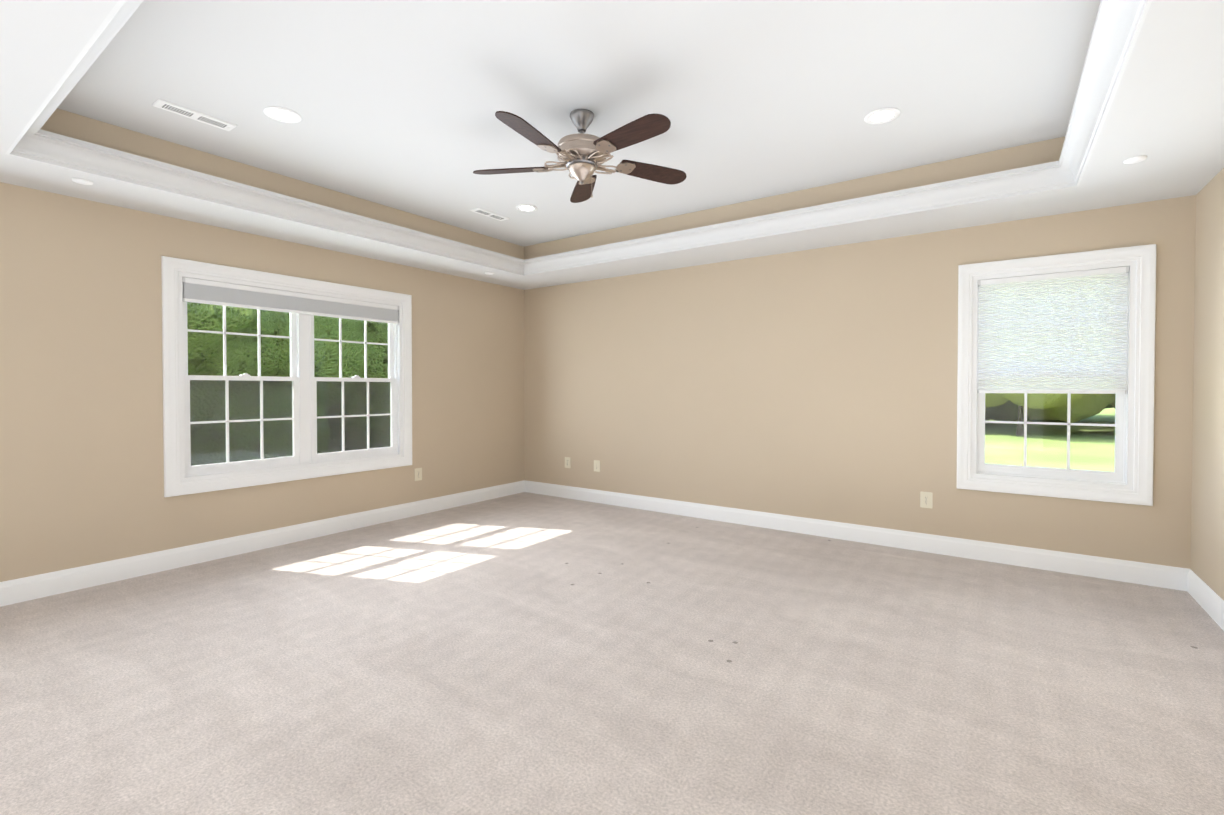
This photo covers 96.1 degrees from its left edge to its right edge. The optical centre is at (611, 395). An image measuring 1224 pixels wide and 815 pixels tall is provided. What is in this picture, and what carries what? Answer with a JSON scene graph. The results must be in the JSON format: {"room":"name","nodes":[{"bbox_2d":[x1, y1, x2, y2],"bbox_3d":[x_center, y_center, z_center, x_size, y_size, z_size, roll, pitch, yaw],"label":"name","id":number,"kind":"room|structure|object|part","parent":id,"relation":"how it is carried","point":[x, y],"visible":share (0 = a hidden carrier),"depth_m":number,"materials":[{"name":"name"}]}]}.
{"room":"empty bedroom","nodes":[
{"label":"empty bedroom","id":0,"kind":"room"},
{"bbox_2d":[0,182,524,581],"bbox_3d":[-2.795,-0.247,4.697,0.160,2.990,5.950,1,1,35],"label":"wall","id":1,"kind":"structure","parent":0,"point":[81,435],"depth_m":3.84,"materials":[{"name":"beige paint"}]},
{"bbox_2d":[0,480,523,606],"bbox_3d":[-2.724,1.176,4.668,0.020,0.145,5.580,1,1,35],"label":"baseboard","id":2,"kind":"structure","parent":1,"relation":"attached to","point":[19,590],"depth_m":4.22,"materials":[{"name":"white wood"}]},
{"bbox_2d":[161,256,411,496],"bbox_3d":[-2.630,-0.145,4.771,0.029,1.729,2.034,1,1,35],"label":"window frame","id":3,"kind":"structure","parent":1,"relation":"attached to","point":[171,267],"depth_m":4.29,"materials":[{"name":"white wood"}]},
{"bbox_2d":[178,272,402,481],"bbox_3d":[-2.706,-0.146,4.825,0.160,1.545,1.850,1,1,35],"label":"window","id":4,"kind":"structure","parent":1,"relation":"in","point":[304,416],"depth_m":4.75,"materials":[{"name":"white plastic"}]},
{"bbox_3d":[-2.751,0.208,4.862,0.002,0.730,1.742,1,1,35],"label":"screen panel","id":5,"kind":"part","parent":4,"relation":"part of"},
{"bbox_2d":[182,277,398,323],"bbox_3d":[-2.660,-0.795,4.783,0.044,0.176,1.780,1,1,35],"label":"window blind","id":6,"kind":"object","parent":4,"relation":"attached to","point":[217,293],"visible":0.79,"depth_m":4.61,"materials":[{"name":"white fabric"}]},
{"bbox_2d":[415,468,421,480],"bbox_3d":[-2.003,0.814,5.689,0.008,0.128,0.086,1,1,35],"label":"electrical outlet","id":7,"kind":"object","parent":1,"relation":"attached to","point":[418,474],"visible":1,"depth_m":5.69,"materials":[{"name":"beige plastic"}]},
{"bbox_2d":[41,108,1064,259],"bbox_3d":[-0.172,-1.470,3.133,4.690,0.260,3.875,1,1,35],"label":"ceiling","id":8,"kind":"structure","parent":0,"point":[75,126],"depth_m":4.04,"materials":[{"name":"beige paint"}]},
{"bbox_2d":[5,0,143,159],"bbox_3d":[-1.257,-1.331,1.594,4.690,0.146,0.104,1,1,35],"label":"crown molding","id":9,"kind":"structure","parent":8,"relation":"attached to","point":[33,143],"depth_m":2.41,"materials":[{"name":"white wood"}]},
{"bbox_2d":[33,136,524,275],"bbox_3d":[-2.047,-1.372,4.454,0.104,0.146,3.630,1,1,35],"label":"crown molding","id":10,"kind":"structure","parent":8,"relation":"attached to","point":[72,153],"depth_m":3.81,"materials":[{"name":"white wood"}]},
{"bbox_2d":[525,161,1079,275],"bbox_3d":[0.914,-1.375,4.675,4.690,0.146,0.104,1,1,35],"label":"crown molding","id":11,"kind":"structure","parent":8,"relation":"attached to","point":[1038,178],"depth_m":4.17,"materials":[{"name":"white wood"}]},
{"bbox_2d":[1053,0,1151,187],"bbox_3d":[1.702,-1.334,1.812,0.104,0.146,3.630,1,1,35],"label":"crown molding","id":12,"kind":"structure","parent":8,"relation":"attached to","point":[1115,32],"depth_m":2.33,"materials":[{"name":"white wood"}]},
{"bbox_2d":[0,0,1223,289],"bbox_3d":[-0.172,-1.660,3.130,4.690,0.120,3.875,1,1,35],"label":"ceiling","id":13,"kind":"structure","parent":0,"point":[396,104],"depth_m":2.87,"materials":[{"name":"white paint"}]},
{"bbox_2d":[72,178,92,184],"bbox_3d":[-3.159,-1.275,3.280,0.094,0.013,0.094,1,1,35],"label":"recessed light","id":14,"kind":"object","parent":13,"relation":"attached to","point":[82,181],"visible":0.96,"depth_m":3.26,"materials":[{"name":"white plastic"}]},
{"bbox_2d":[152,99,236,130],"bbox_3d":[-2.374,-1.594,3.139,0.115,0.012,0.370,1,1,35],"label":"ceiling vent","id":15,"kind":"object","parent":13,"relation":"in","point":[190,113],"visible":1,"depth_m":3.12,"materials":[{"name":"white metal"}]},
{"bbox_2d":[263,106,301,122],"bbox_3d":[-1.874,-1.596,3.129,0.188,0.007,0.188,1,1,35],"label":"recessed light","id":16,"kind":"object","parent":13,"relation":"in","point":[282,114],"visible":1,"depth_m":3.12,"materials":[{"name":"white plastic"}]},
{"bbox_2d":[470,208,509,220],"bbox_3d":[-1.091,-1.619,4.926,0.115,0.012,0.370,1,1,35],"label":"ceiling vent","id":17,"kind":"object","parent":13,"relation":"in","point":[489,214],"visible":1,"depth_m":4.91,"materials":[{"name":"white metal"}]},
{"bbox_2d":[516,204,537,211],"bbox_3d":[-0.737,-1.619,4.750,0.188,0.007,0.188,1,1,35],"label":"recessed light","id":18,"kind":"object","parent":13,"relation":"in","point":[526,208],"visible":1,"depth_m":4.75,"materials":[{"name":"white plastic"}]},
{"bbox_2d":[473,109,686,202],"bbox_3d":[-0.190,-1.361,3.089,1.283,0.477,1.248,1,1,35],"label":"ceiling fan","id":19,"kind":"object","parent":13,"relation":"hanging from","point":[582,156],"visible":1,"depth_m":3.05,"materials":[{"name":"brown wood"}]},
{"bbox_2d":[864,108,900,123],"bbox_3d":[1.543,-1.597,3.143,0.188,0.007,0.188,1,1,35],"label":"recessed light","id":20,"kind":"object","parent":13,"relation":"in","point":[882,115],"visible":1,"depth_m":3.13,"materials":[{"name":"white plastic"}]},
{"bbox_2d":[1123,155,1146,163],"bbox_3d":[2.823,-1.271,2.967,0.094,0.013,0.094,1,1,35],"label":"recessed light","id":21,"kind":"object","parent":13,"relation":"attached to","point":[1135,159],"visible":0.98,"depth_m":2.96,"materials":[{"name":"white plastic"}]},
{"bbox_2d":[0,492,1223,814],"bbox_3d":[-0.306,1.333,2.965,6.250,0.120,5.950,1,1,35],"label":"floor","id":22,"kind":"structure","parent":0,"point":[482,658],"depth_m":2.46,"materials":[{"name":"carpet"}]},
{"bbox_2d":[565,527,1197,662],"bbox_3d":[1.390,1.264,3.572,3.485,0.001,2.492,1,1,35],"label":"dent","id":23,"kind":"object","parent":22,"relation":"on","point":[734,642],"visible":1,"depth_m":2.85,"materials":[{"name":"beige carpet"}]},
{"bbox_2d":[524,195,1195,568],"bbox_3d":[1.362,-0.256,5.309,5.930,2.990,0.160,1,1,35],"label":"wall","id":24,"kind":"structure","parent":0,"point":[818,383],"depth_m":4.84,"materials":[{"name":"beige paint"}]},
{"bbox_2d":[565,457,570,467],"bbox_3d":[-0.530,0.797,6.554,0.086,0.128,0.008,1,1,35],"label":"electrical outlet","id":25,"kind":"object","parent":24,"relation":"attached to","point":[567,462],"visible":1,"depth_m":6.55,"materials":[{"name":"beige plastic"}]},
{"bbox_2d":[594,460,599,471],"bbox_3d":[-0.174,0.805,6.304,0.086,0.128,0.008,1,1,35],"label":"electrical outlet","id":26,"kind":"object","parent":24,"relation":"attached to","point":[596,465],"visible":1,"depth_m":6.30,"materials":[{"name":"beige plastic"}]},
{"bbox_2d":[524,480,1183,590],"bbox_3d":[1.312,1.168,5.259,5.938,0.145,0.020,1,1,35],"label":"baseboard","id":27,"kind":"structure","parent":24,"relation":"attached to","point":[1170,577],"depth_m":4.48,"materials":[{"name":"white wood"}]},
{"bbox_2d":[920,491,932,508],"bbox_3d":[2.519,0.835,4.406,0.086,0.128,0.008,1,1,35],"label":"electrical outlet","id":28,"kind":"object","parent":24,"relation":"attached to","point":[926,499],"visible":1,"depth_m":4.40,"materials":[{"name":"beige plastic"}]},
{"bbox_2d":[971,260,1135,489],"bbox_3d":[3.185,-0.140,4.025,0.918,1.545,0.160,1,1,35],"label":"window","id":29,"kind":"structure","parent":24,"relation":"in","point":[1069,331],"depth_m":3.94,"materials":[{"name":"white plastic"}]},
{"bbox_2d":[977,266,1128,393],"bbox_3d":[3.153,-0.446,3.975,0.848,0.861,0.044,1,1,35],"label":"blind","id":30,"kind":"object","parent":29,"relation":"attached to","point":[1059,331],"depth_m":3.94,"materials":[{"name":"fabric"}]},
{"bbox_2d":[957,244,1155,505],"bbox_3d":[3.132,-0.139,3.950,1.102,1.729,0.029,1,1,35],"label":"window frame","id":31,"kind":"structure","parent":24,"relation":"attached to","point":[1141,492],"depth_m":3.81,"materials":[{"name":"white wood"}]},
{"bbox_2d":[1190,168,1223,599],"bbox_3d":[2.183,-0.197,1.189,0.160,2.990,5.950,1,1,35],"label":"wall","id":32,"kind":"structure","parent":0,"point":[1207,534],"depth_m":3.27,"materials":[{"name":"beige paint"}]},
{"bbox_2d":[1184,568,1223,630],"bbox_3d":[2.113,1.224,1.259,0.020,0.145,5.580,1,1,35],"label":"baseboard","id":33,"kind":"structure","parent":32,"relation":"attached to","point":[1205,596],"depth_m":3.25,"materials":[{"name":"white wood"}]},
{"label":"outside","id":34,"kind":"structure","parent":0,"visible":0},
{"bbox_2d":[327,408,1114,471],"bbox_3d":[-4.351,1.981,2.381,240.000,0.200,240.000,1,1,35],"label":"lawn","id":35,"kind":"structure","parent":34,"point":[1079,453],"depth_m":18.61,"materials":[{"name":"green plant"}]},
{"bbox_2d":[187,302,256,374],"bbox_3d":[-9.579,-1.105,9.048,6.283,5.778,5.767,1,1,35],"label":"tree","id":36,"kind":"object","parent":35,"relation":"on","point":[236,323],"depth_m":9.15,"materials":[{"name":"green plant"}]},
{"bbox_2d":[187,302,350,465],"bbox_3d":[-8.125,-0.437,11.280,4.592,4.380,5.002,1,1,35],"label":"tree","id":37,"kind":"object","parent":35,"relation":"on","point":[270,344],"depth_m":10.11,"materials":[{"name":"green plant"}]},
{"bbox_2d":[236,311,389,443],"bbox_3d":[-7.638,-1.725,13.902,6.388,6.880,7.037,1,1,35],"label":"tree","id":38,"kind":"object","parent":35,"relation":"on","point":[352,331],"depth_m":11.66,"materials":[{"name":"green plant"}]},
{"bbox_2d":[330,321,390,450],"bbox_3d":[-5.199,-0.799,15.810,4.105,4.975,5.418,1,1,35],"label":"tree","id":39,"kind":"object","parent":35,"relation":"on","point":[385,410],"depth_m":13.34,"materials":[{"name":"green plant"}]},
{"bbox_2d":[985,400,1027,423],"bbox_3d":[18.665,-2.034,29.069,7.270,7.067,6.794,1,1,35],"label":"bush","id":40,"kind":"object","parent":35,"relation":"on","point":[999,416],"depth_m":26.11,"materials":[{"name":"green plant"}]},
{"bbox_2d":[985,393,1114,435],"bbox_3d":[16.559,-1.453,22.001,5.848,6.107,6.157,1,1,35],"label":"tree","id":41,"kind":"object","parent":35,"relation":"on","point":[1049,405],"depth_m":21.25,"materials":[{"name":"green plant"}]},
{"bbox_2d":[1023,404,1112,421],"bbox_3d":[24.081,-5.212,35.258,14.434,13.248,13.394,1,1,35],"label":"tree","id":42,"kind":"object","parent":35,"relation":"on","point":[1107,406],"depth_m":29.97,"materials":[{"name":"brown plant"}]}
]}

